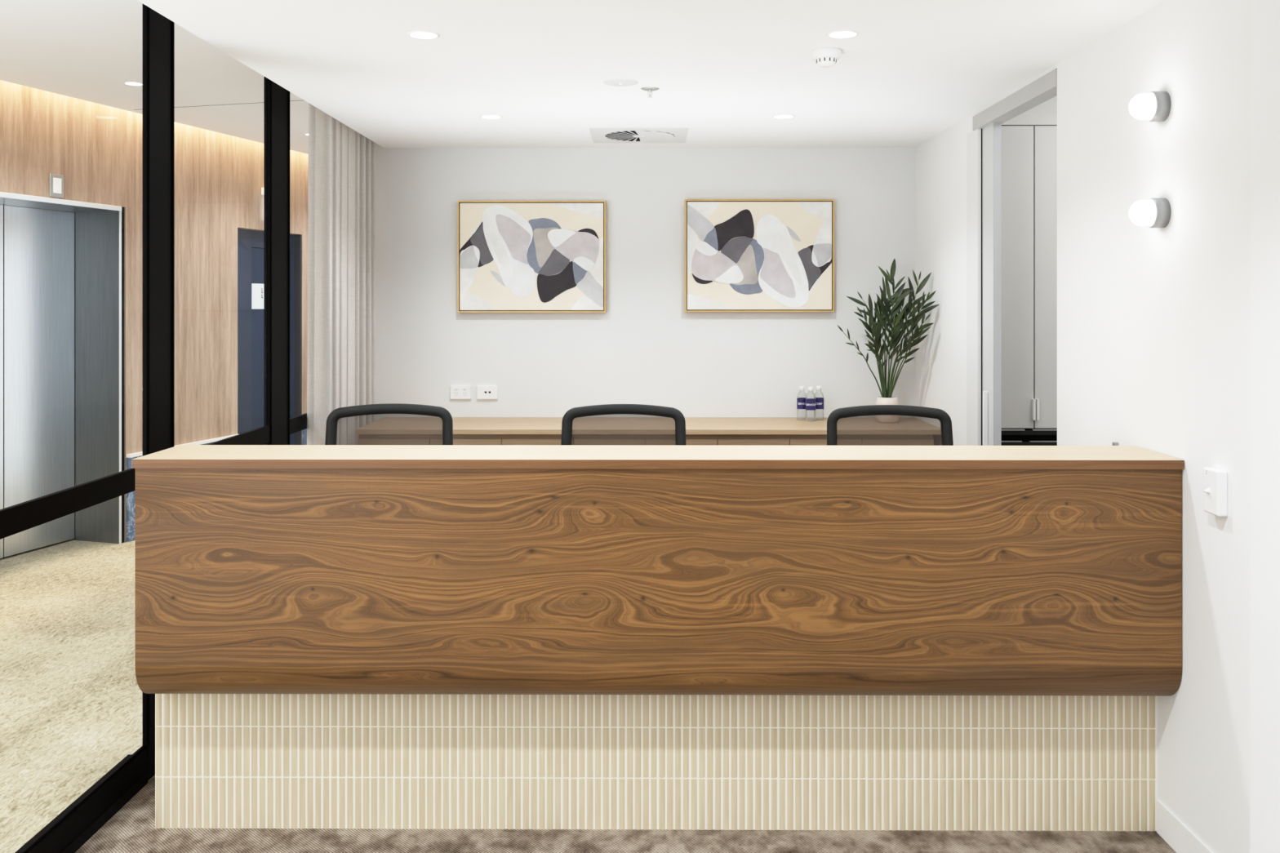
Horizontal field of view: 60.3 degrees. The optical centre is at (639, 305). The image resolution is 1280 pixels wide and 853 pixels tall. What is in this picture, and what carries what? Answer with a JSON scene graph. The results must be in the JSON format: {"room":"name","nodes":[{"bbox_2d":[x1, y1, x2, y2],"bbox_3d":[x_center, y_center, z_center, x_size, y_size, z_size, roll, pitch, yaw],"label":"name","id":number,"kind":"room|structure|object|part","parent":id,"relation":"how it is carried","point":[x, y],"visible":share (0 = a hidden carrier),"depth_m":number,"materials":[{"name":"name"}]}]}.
{"room":"lobby","nodes":[
{"label":"lobby","id":0,"kind":"room"},
{"bbox_2d":[0,80,308,542],"bbox_3d":[-3.811,-0.001,5.525,0.120,3.055,12.500,0,0,15],"label":"wall","id":1,"kind":"structure","parent":0,"point":[97,148],"depth_m":7.67,"materials":[{"name":"brown wood"}]},
{"bbox_2d":[49,173,63,198],"bbox_3d":[-3.466,-0.712,6.554,0.011,0.135,0.105,0,0,15],"label":"indicator","id":2,"kind":"object","parent":1,"relation":"attached to","point":[56,181],"visible":1,"depth_m":6.55,"materials":[{"name":"grey metal"}]},
{"bbox_2d":[0,191,124,559],"bbox_3d":[-3.680,0.446,6.551,0.418,2.162,1.260,0,0,15],"label":"elevator","id":3,"kind":"object","parent":1,"relation":"attached to","point":[62,261],"visible":1,"depth_m":7.05,"materials":[{"name":"silver metal"}]},
{"bbox_3d":[-3.913,0.455,6.357,0.030,2.120,0.564,0,0,15],"label":"door panel","id":4,"kind":"part","parent":3,"relation":"part of","materials":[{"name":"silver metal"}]},
{"bbox_3d":[-3.765,0.455,6.906,0.030,2.120,0.560,0,0,15],"label":"door panel","id":5,"kind":"part","parent":3,"relation":"part of","materials":[{"name":"silver metal"}]},
{"bbox_2d":[126,434,237,457],"bbox_3d":[-2.708,0.971,9.329,0.030,0.020,4.580,0,0,15],"label":"ledge","id":6,"kind":"object","parent":1,"relation":"attached to","point":[199,442],"visible":0.25,"depth_m":7.78,"materials":[{"name":"white"}]},
{"bbox_2d":[126,428,306,542],"bbox_3d":[-2.713,1.254,9.330,0.018,0.545,4.580,0,0,15],"label":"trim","id":7,"kind":"structure","parent":1,"relation":"attached to","point":[131,497],"depth_m":7.15,"materials":[{"name":"black metal"}]},
{"bbox_2d":[237,228,302,444],"bbox_3d":[-2.967,0.470,8.736,0.158,2.112,0.950,0,0,15],"label":"door","id":8,"kind":"structure","parent":1,"relation":"in","point":[250,242],"depth_m":8.64,"materials":[{"name":"blue paint"}]},
{"bbox_2d":[0,0,308,154],"bbox_3d":[-3.320,-1.259,5.473,3.794,0.060,12.089,0,0,0],"label":"ceiling","id":9,"kind":"structure","parent":0,"point":[85,50],"depth_m":5.67,"materials":[{"name":"paint"}]},
{"bbox_2d":[123,81,142,85],"bbox_3d":[-2.800,-1.227,6.099,0.104,0.004,0.104,0,0,0],"label":"recessed light","id":10,"kind":"object","parent":9,"relation":"in","point":[131,83],"visible":0.93,"depth_m":6.09,"materials":[{"name":"white plastic"}]},
{"bbox_2d":[134,100,299,110],"bbox_3d":[-2.010,-1.229,6.597,2.400,0.002,0.006,0,0,15],"label":"trim","id":11,"kind":"structure","parent":9,"relation":"attached to","point":[293,100],"depth_m":6.74,"materials":[{"name":"black metal"}]},
{"bbox_2d":[306,102,375,444],"bbox_3d":[-1.492,0.144,5.583,0.131,2.725,0.970,0,0,0],"label":"curtain","id":12,"kind":"object","parent":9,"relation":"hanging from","point":[341,350],"visible":0.41,"depth_m":5.38,"materials":[{"name":"fabric"}]},
{"bbox_2d":[0,538,1176,852],"bbox_3d":[-1.272,1.576,4.508,9.400,0.100,15.000,0,0,0],"label":"floor","id":13,"kind":"structure","parent":0,"point":[71,696],"depth_m":3.58,"materials":[{"name":"carpet"}]},
{"bbox_2d":[0,4,306,852],"bbox_3d":[-1.611,0.149,3.362,0.075,2.755,5.504,0,0,0],"label":"window frame","id":14,"kind":"structure","parent":13,"relation":"on","point":[77,824],"depth_m":3.63,"materials":[{"name":"black metal"}]},
{"bbox_3d":[-1.595,0.544,2.069,0.016,0.070,2.918,0,0,0],"label":"rail","id":15,"kind":"part","parent":14,"relation":"part of","materials":[{"name":"black metal"}]},
{"bbox_3d":[-1.617,1.452,2.069,0.060,0.089,2.918,0,0,0],"label":"rail","id":16,"kind":"part","parent":14,"relation":"part of","materials":[{"name":"black metal"}]},
{"bbox_3d":[-1.581,0.544,4.207,0.016,0.070,0.943,0,0,0],"label":"rail","id":17,"kind":"part","parent":14,"relation":"part of","materials":[{"name":"black metal"}]},
{"bbox_3d":[-1.573,0.544,5.528,0.016,0.070,1.172,0,0,0],"label":"rail","id":18,"kind":"part","parent":14,"relation":"part of","materials":[{"name":"black metal"}]},
{"bbox_2d":[324,403,453,444],"bbox_3d":[-0.975,0.958,4.165,0.670,1.124,0.643,0,0,-7],"label":"office chair","id":19,"kind":"object","parent":13,"relation":"on","point":[388,424],"visible":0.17,"depth_m":4.45,"materials":[{"name":"grey plastic"}]},
{"bbox_2d":[453,434,502,444],"bbox_3d":[-1.057,1.085,5.828,0.724,0.882,0.562,0,0,0],"label":"base cabinet","id":20,"kind":"object","parent":13,"relation":"on","point":[458,439],"visible":0.13,"depth_m":5.55,"materials":[{"name":"brown wood"}]},
{"bbox_3d":[-0.877,1.056,5.555,0.359,0.772,0.019,0,0,0],"label":"door","id":21,"kind":"part","parent":20,"relation":"part of","materials":[{"name":"brown wood"}]},
{"bbox_2d":[452,417,827,435],"bbox_3d":[0.049,0.630,5.800,2.935,0.025,0.606,0,0,0],"label":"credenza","id":22,"kind":"structure","parent":20,"relation":"on","point":[461,425],"depth_m":5.67,"materials":[{"name":"brown wood"}]},
{"bbox_2d":[796,386,807,420],"bbox_3d":[0.876,0.526,5.960,0.055,0.182,0.056,0,0,-14],"label":"water bottle","id":23,"kind":"object","parent":22,"relation":"on","point":[801,402],"visible":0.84,"depth_m":5.94,"materials":[{"name":"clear plastic"}]},
{"bbox_2d":[805,386,816,421],"bbox_3d":[0.913,0.526,5.899,0.055,0.182,0.056,0,0,-5],"label":"water bottle","id":24,"kind":"object","parent":22,"relation":"on","point":[811,403],"visible":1,"depth_m":5.88,"materials":[{"name":"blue plastic"}]},
{"bbox_2d":[813,386,823,420],"bbox_3d":[0.967,0.526,5.959,0.055,0.182,0.056,0,0,43],"label":"water bottle","id":25,"kind":"object","parent":22,"relation":"on","point":[819,401],"visible":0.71,"depth_m":5.94,"materials":[{"name":"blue plastic"}]},
{"bbox_2d":[875,396,898,404],"bbox_3d":[1.312,0.551,5.852,0.128,0.133,0.128,0,0,0],"label":"pot","id":26,"kind":"object","parent":22,"relation":"on","point":[880,400],"depth_m":5.81,"materials":[{"name":"ceramic"}]},
{"bbox_2d":[837,258,939,404],"bbox_3d":[1.340,0.182,5.766,0.529,0.871,0.336,0,0,37],"label":"potted palm","id":27,"kind":"object","parent":22,"relation":"on","point":[895,320],"visible":0.98,"depth_m":5.78,"materials":[{"name":"plant"}]},
{"bbox_3d":[1.169,0.309,5.825,0.253,0.391,0.022,0,0,-10],"label":"stem","id":28,"kind":"part","parent":27,"relation":"part of","materials":[{"name":"green plant"}]},
{"bbox_3d":[1.232,0.266,5.843,0.140,0.475,0.008,0,0,-10],"label":"stem","id":29,"kind":"part","parent":27,"relation":"part of","materials":[{"name":"green plant"}]},
{"bbox_3d":[1.232,0.216,5.854,0.143,0.575,0.038,0,0,0],"label":"stem","id":30,"kind":"part","parent":27,"relation":"part of","materials":[{"name":"green plant"}]},
{"bbox_3d":[1.250,0.311,5.796,0.012,0.385,0.160,0,0,41],"label":"stem","id":31,"kind":"part","parent":27,"relation":"part of","materials":[{"name":"green plant"}]},
{"bbox_3d":[1.249,0.356,5.782,0.013,0.294,0.172,0,0,42],"label":"stem","id":32,"kind":"part","parent":27,"relation":"part of","materials":[{"name":"green plant"}]},
{"bbox_3d":[1.287,0.207,5.838,0.043,0.593,0.074,0,0,0],"label":"stem","id":33,"kind":"part","parent":27,"relation":"part of","materials":[{"name":"green plant"}]},
{"bbox_3d":[1.324,0.164,5.872,0.062,0.678,0.021,0,0,-20],"label":"stem","id":34,"kind":"part","parent":27,"relation":"part of","materials":[{"name":"green plant"}]},
{"bbox_3d":[1.313,0.288,5.790,0.012,0.431,0.157,0,0,0],"label":"stem","id":35,"kind":"part","parent":27,"relation":"part of","materials":[{"name":"green plant"}]},
{"bbox_3d":[1.313,0.230,5.810,0.020,0.547,0.122,0,0,-9],"label":"stem","id":36,"kind":"part","parent":27,"relation":"part of","materials":[{"name":"green plant"}]},
{"bbox_3d":[1.348,0.248,5.835,0.090,0.511,0.013,0,0,35],"label":"stem","id":37,"kind":"part","parent":27,"relation":"part of","materials":[{"name":"green plant"}]},
{"bbox_3d":[1.367,0.343,5.784,0.021,0.320,0.147,0,0,-40],"label":"stem","id":38,"kind":"part","parent":27,"relation":"part of","materials":[{"name":"green plant"}]},
{"bbox_3d":[1.381,0.167,5.768,0.136,0.672,0.154,0,0,0],"label":"stem","id":39,"kind":"part","parent":27,"relation":"part of","materials":[{"name":"green plant"}]},
{"bbox_3d":[1.383,0.304,5.734,0.022,0.401,0.299,0,0,-20],"label":"stem","id":40,"kind":"part","parent":27,"relation":"part of","materials":[{"name":"green plant"}]},
{"bbox_3d":[1.382,0.223,5.686,0.134,0.562,0.309,0,0,0],"label":"stem","id":41,"kind":"part","parent":27,"relation":"part of","materials":[{"name":"green plant"}]},
{"bbox_3d":[1.384,0.278,5.689,0.131,0.452,0.315,0,0,0],"label":"stem","id":42,"kind":"part","parent":27,"relation":"part of","materials":[{"name":"green plant"}]},
{"bbox_2d":[502,434,561,444],"bbox_3d":[-0.333,1.085,5.823,0.724,0.882,0.562,0,0,0],"label":"base cabinet","id":43,"kind":"object","parent":13,"relation":"on","point":[507,439],"visible":0.15,"depth_m":5.54,"materials":[{"name":"brown wood"}]},
{"bbox_3d":[-0.515,1.056,5.553,0.359,0.772,0.019,0,0,0],"label":"door","id":44,"kind":"part","parent":43,"relation":"part of","materials":[{"name":"brown wood"}]},
{"bbox_2d":[560,404,686,445],"bbox_3d":[-0.068,0.961,4.179,0.670,1.124,0.643,0,0,0],"label":"office chair","id":45,"kind":"object","parent":13,"relation":"on","point":[606,424],"visible":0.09,"depth_m":4.47,"materials":[{"name":"grey plastic"}]},
{"bbox_2d":[132,444,1183,831],"bbox_3d":[0.044,0.978,3.453,2.919,1.104,0.814,0,0,0],"label":"reception desk","id":46,"kind":"object","parent":13,"relation":"on","point":[413,637],"visible":1,"depth_m":3.06,"materials":[{"name":"brown wood"}]},
{"bbox_2d":[132,444,1183,469],"bbox_3d":[0.046,0.438,3.204,2.906,0.025,0.317,0,0,0],"label":"countertop","id":47,"kind":"structure","parent":46,"relation":"on","point":[180,456],"depth_m":3.09,"materials":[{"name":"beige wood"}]},
{"bbox_3d":[0.048,0.781,3.199,2.903,0.660,0.282,0,0,0],"label":"panel","id":48,"kind":"part","parent":46,"relation":"part of","materials":[{"name":"brown wood"}]},
{"bbox_2d":[685,434,789,445],"bbox_3d":[0.391,1.085,5.819,0.724,0.882,0.562,0,0,0],"label":"base cabinet","id":49,"kind":"object","parent":13,"relation":"on","point":[691,439],"visible":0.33,"depth_m":5.54,"materials":[{"name":"brown wood"}]},
{"bbox_3d":[0.209,1.056,5.548,0.359,0.772,0.019,0,0,0],"label":"door","id":50,"kind":"part","parent":49,"relation":"part of","materials":[{"name":"brown wood"}]},
{"bbox_3d":[0.571,1.056,5.546,0.359,0.772,0.019,0,0,0],"label":"door","id":51,"kind":"part","parent":49,"relation":"part of","materials":[{"name":"brown wood"}]},
{"bbox_2d":[789,434,826,445],"bbox_3d":[1.115,1.085,5.814,0.724,0.882,0.562,0,0,0],"label":"base cabinet","id":52,"kind":"object","parent":13,"relation":"on","point":[794,440],"visible":0.11,"depth_m":5.54,"materials":[{"name":"brown wood"}]},
{"bbox_3d":[0.933,1.056,5.544,0.359,0.772,0.019,0,0,0],"label":"door","id":53,"kind":"part","parent":52,"relation":"part of","materials":[{"name":"brown wood"}]},
{"bbox_2d":[826,404,953,445],"bbox_3d":[0.992,0.964,4.173,0.670,1.124,0.643,0,0,3],"label":"office chair","id":54,"kind":"object","parent":13,"relation":"on","point":[870,424],"visible":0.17,"depth_m":4.46,"materials":[{"name":"grey plastic"}]},
{"bbox_2d":[1001,95,1057,445],"bbox_3d":[2.304,0.131,5.473,1.260,2.790,0.625,0,0,0],"label":"tall cabinet","id":55,"kind":"object","parent":13,"relation":"on","point":[1028,139],"depth_m":5.19,"materials":[{"name":"white laminate"}]},
{"bbox_3d":[1.764,-0.134,5.199,0.178,1.423,0.019,0,0,0],"label":"door","id":56,"kind":"part","parent":55,"relation":"part of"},
{"bbox_3d":[2.058,1.053,5.187,0.750,0.946,0.036,0,0,0],"label":"drawer unit","id":57,"kind":"part","parent":55,"relation":"part of","materials":[{"name":"black metal"}]},
{"bbox_3d":[2.058,0.691,5.181,0.730,0.100,0.011,0,0,0],"label":"drawer","id":58,"kind":"part","parent":55,"relation":"part of","materials":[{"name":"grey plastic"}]},
{"bbox_3d":[2.058,0.597,5.181,0.730,0.020,0.011,0,0,0],"label":"drawer","id":59,"kind":"part","parent":55,"relation":"part of","materials":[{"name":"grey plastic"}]},
{"bbox_3d":[2.303,-1.057,5.196,1.260,0.413,0.020,0,0,0],"label":"panel","id":60,"kind":"part","parent":55,"relation":"part of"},
{"bbox_3d":[1.848,0.488,5.176,0.012,0.100,0.025,0,0,0],"label":"handle","id":61,"kind":"part","parent":55,"relation":"part of","materials":[{"name":"white plastic"}]},
{"bbox_3d":[1.866,0.488,5.176,0.012,0.100,0.025,0,0,0],"label":"handle","id":62,"kind":"part","parent":55,"relation":"part of","materials":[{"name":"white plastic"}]},
{"bbox_3d":[2.077,-0.134,5.197,0.437,1.423,0.019,0,0,0],"label":"door","id":63,"kind":"part","parent":55,"relation":"part of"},
{"bbox_2d":[374,142,915,417],"bbox_3d":[-0.010,0.099,6.179,3.102,2.855,0.150,0,0,0],"label":"wall","id":64,"kind":"structure","parent":0,"point":[645,348],"depth_m":6.11,"materials":[{"name":"white paint"}]},
{"bbox_2d":[450,385,471,399],"bbox_3d":[-0.993,0.479,6.101,0.113,0.077,0.018,0,0,0],"label":"power outlet","id":65,"kind":"object","parent":64,"relation":"attached to","point":[457,392],"visible":1,"depth_m":6.10,"materials":[{"name":"white plastic"}]},
{"bbox_2d":[476,385,497,399],"bbox_3d":[-0.845,0.480,6.101,0.113,0.075,0.016,0,0,0],"label":"outlet","id":66,"kind":"object","parent":64,"relation":"attached to","point":[483,392],"visible":1,"depth_m":6.10,"materials":[{"name":"white plastic"}]},
{"bbox_2d":[457,200,605,312],"bbox_3d":[-0.597,-0.270,6.083,0.816,0.615,0.041,0,0,0],"label":"framed painting","id":67,"kind":"object","parent":64,"relation":"attached to","point":[513,256],"visible":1,"depth_m":6.07,"materials":[{"name":"multicoloured paper"}]},
{"bbox_2d":[684,199,834,311],"bbox_3d":[0.657,-0.275,6.075,0.820,0.619,0.041,0,0,0],"label":"framed painting","id":68,"kind":"object","parent":64,"relation":"attached to","point":[741,255],"visible":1,"depth_m":6.06,"materials":[{"name":"multicoloured paper"}]},
{"bbox_2d":[137,0,1164,147],"bbox_3d":[0.092,-1.101,1.627,3.080,0.455,9.254,0,0,0],"label":"ceiling","id":69,"kind":"structure","parent":0,"point":[722,70],"depth_m":3.88,"materials":[{"name":"white paint"}]},
{"bbox_2d":[407,31,439,39],"bbox_3d":[-0.698,-0.872,3.554,0.104,0.004,0.104,0,0,0],"label":"recessed light","id":70,"kind":"object","parent":69,"relation":"in","point":[415,34],"visible":1,"depth_m":3.55,"materials":[{"name":"white plastic"}]},
{"bbox_2d":[480,114,502,119],"bbox_3d":[-0.688,-0.872,5.094,0.104,0.004,0.104,0,0,0],"label":"recessed light","id":71,"kind":"object","parent":69,"relation":"in","point":[487,116],"visible":1,"depth_m":5.10,"materials":[{"name":"white plastic"}]},
{"bbox_2d":[603,78,638,86],"bbox_3d":[-0.075,-0.869,4.311,0.136,0.010,0.136,0,0,0],"label":"ceiling disc","id":72,"kind":"object","parent":69,"relation":"attached to","point":[617,82],"visible":1,"depth_m":4.30,"materials":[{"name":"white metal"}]},
{"bbox_2d":[589,127,688,142],"bbox_3d":[-0.004,-0.869,5.655,0.490,0.009,0.490,0,0,0],"label":"ceiling vent","id":73,"kind":"object","parent":69,"relation":"in","point":[599,135],"visible":1,"depth_m":5.60,"materials":[{"name":"white metal"}]},
{"bbox_2d":[640,86,659,97],"bbox_3d":[0.041,-0.855,4.440,0.076,0.037,0.076,0,0,0],"label":"sprinkler","id":74,"kind":"object","parent":69,"relation":"attached to","point":[650,89],"visible":1,"depth_m":4.43,"materials":[{"name":"grey metal"}]},
{"bbox_2d":[772,114,795,119],"bbox_3d":[0.662,-0.872,5.086,0.104,0.004,0.104,0,0,0],"label":"recessed light","id":75,"kind":"object","parent":69,"relation":"in","point":[779,116],"visible":1,"depth_m":5.07,"materials":[{"name":"white plastic"}]},
{"bbox_2d":[811,47,844,67],"bbox_3d":[0.638,-0.847,3.777,0.102,0.054,0.102,0,0,41],"label":"smoke detector","id":76,"kind":"object","parent":69,"relation":"attached to","point":[824,57],"visible":1,"depth_m":3.75,"materials":[{"name":"white plastic"}]},
{"bbox_2d":[826,30,859,39],"bbox_3d":[0.652,-0.872,3.546,0.104,0.004,0.104,0,0,0],"label":"recessed light","id":77,"kind":"object","parent":69,"relation":"in","point":[840,34],"visible":1,"depth_m":3.54,"materials":[{"name":"white plastic"}]},
{"bbox_2d":[915,0,1279,852],"bbox_3d":[1.526,0.326,1.542,0.132,2.400,9.104,0,0,0],"label":"wall","id":78,"kind":"structure","parent":0,"point":[1153,323],"depth_m":3.01,"materials":[{"name":"white paint"}]},
{"bbox_2d":[966,128,981,445],"bbox_3d":[1.518,0.367,5.016,0.014,2.318,0.173,0,0,0],"label":"trim","id":79,"kind":"structure","parent":78,"relation":"attached to","point":[973,138],"depth_m":5.00,"materials":[{"name":"paint"}]},
{"bbox_2d":[972,69,1057,445],"bbox_3d":[1.540,0.336,4.829,0.071,2.381,1.683,0,0,0],"label":"door frame","id":80,"kind":"structure","parent":78,"relation":"in","point":[990,120],"depth_m":4.78,"materials":[{"name":"paint"}]},
{"bbox_3d":[1.521,0.641,4.855,0.020,0.530,0.018,0,0,0],"label":"pull handle","id":81,"kind":"part","parent":80,"relation":"part of","materials":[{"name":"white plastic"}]},
{"bbox_2d":[1111,441,1118,445],"bbox_3d":[1.497,0.467,3.472,0.014,0.074,0.018,0,0,0],"label":"outlet","id":82,"kind":"object","parent":78,"relation":"attached to","point":[1113,443],"visible":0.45,"depth_m":3.46,"materials":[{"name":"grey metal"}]},
{"bbox_2d":[1128,91,1171,121],"bbox_3d":[1.453,-0.571,3.161,0.098,0.086,0.086,0,0,0],"label":"wall sconce","id":83,"kind":"object","parent":78,"relation":"attached to","point":[1153,106],"visible":1,"depth_m":3.13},
{"bbox_3d":[1.442,-0.571,3.161,0.075,0.075,0.075,0,0,0],"label":"globe","id":84,"kind":"part","parent":83,"relation":"part of"},
{"bbox_2d":[1128,197,1171,227],"bbox_3d":[1.453,-0.266,3.161,0.098,0.086,0.086,0,0,0],"label":"wall sconce","id":85,"kind":"object","parent":78,"relation":"attached to","point":[1154,212],"visible":1,"depth_m":3.13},
{"bbox_3d":[1.442,-0.266,3.161,0.075,0.075,0.075,0,0,0],"label":"globe","id":86,"kind":"part","parent":85,"relation":"part of"},
{"bbox_2d":[1156,799,1213,852],"bbox_3d":[1.497,1.478,2.923,0.006,0.097,0.545,0,0,0],"label":"baseboard","id":87,"kind":"structure","parent":78,"relation":"attached to","point":[1177,835],"depth_m":3.08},
{"bbox_2d":[1203,466,1227,516],"bbox_3d":[1.480,0.480,2.849,0.039,0.116,0.076,0,0,0],"label":"wall switch","id":88,"kind":"object","parent":78,"relation":"attached to","point":[1215,480],"visible":1,"depth_m":2.82,"materials":[{"name":"white plastic"}]}
]}

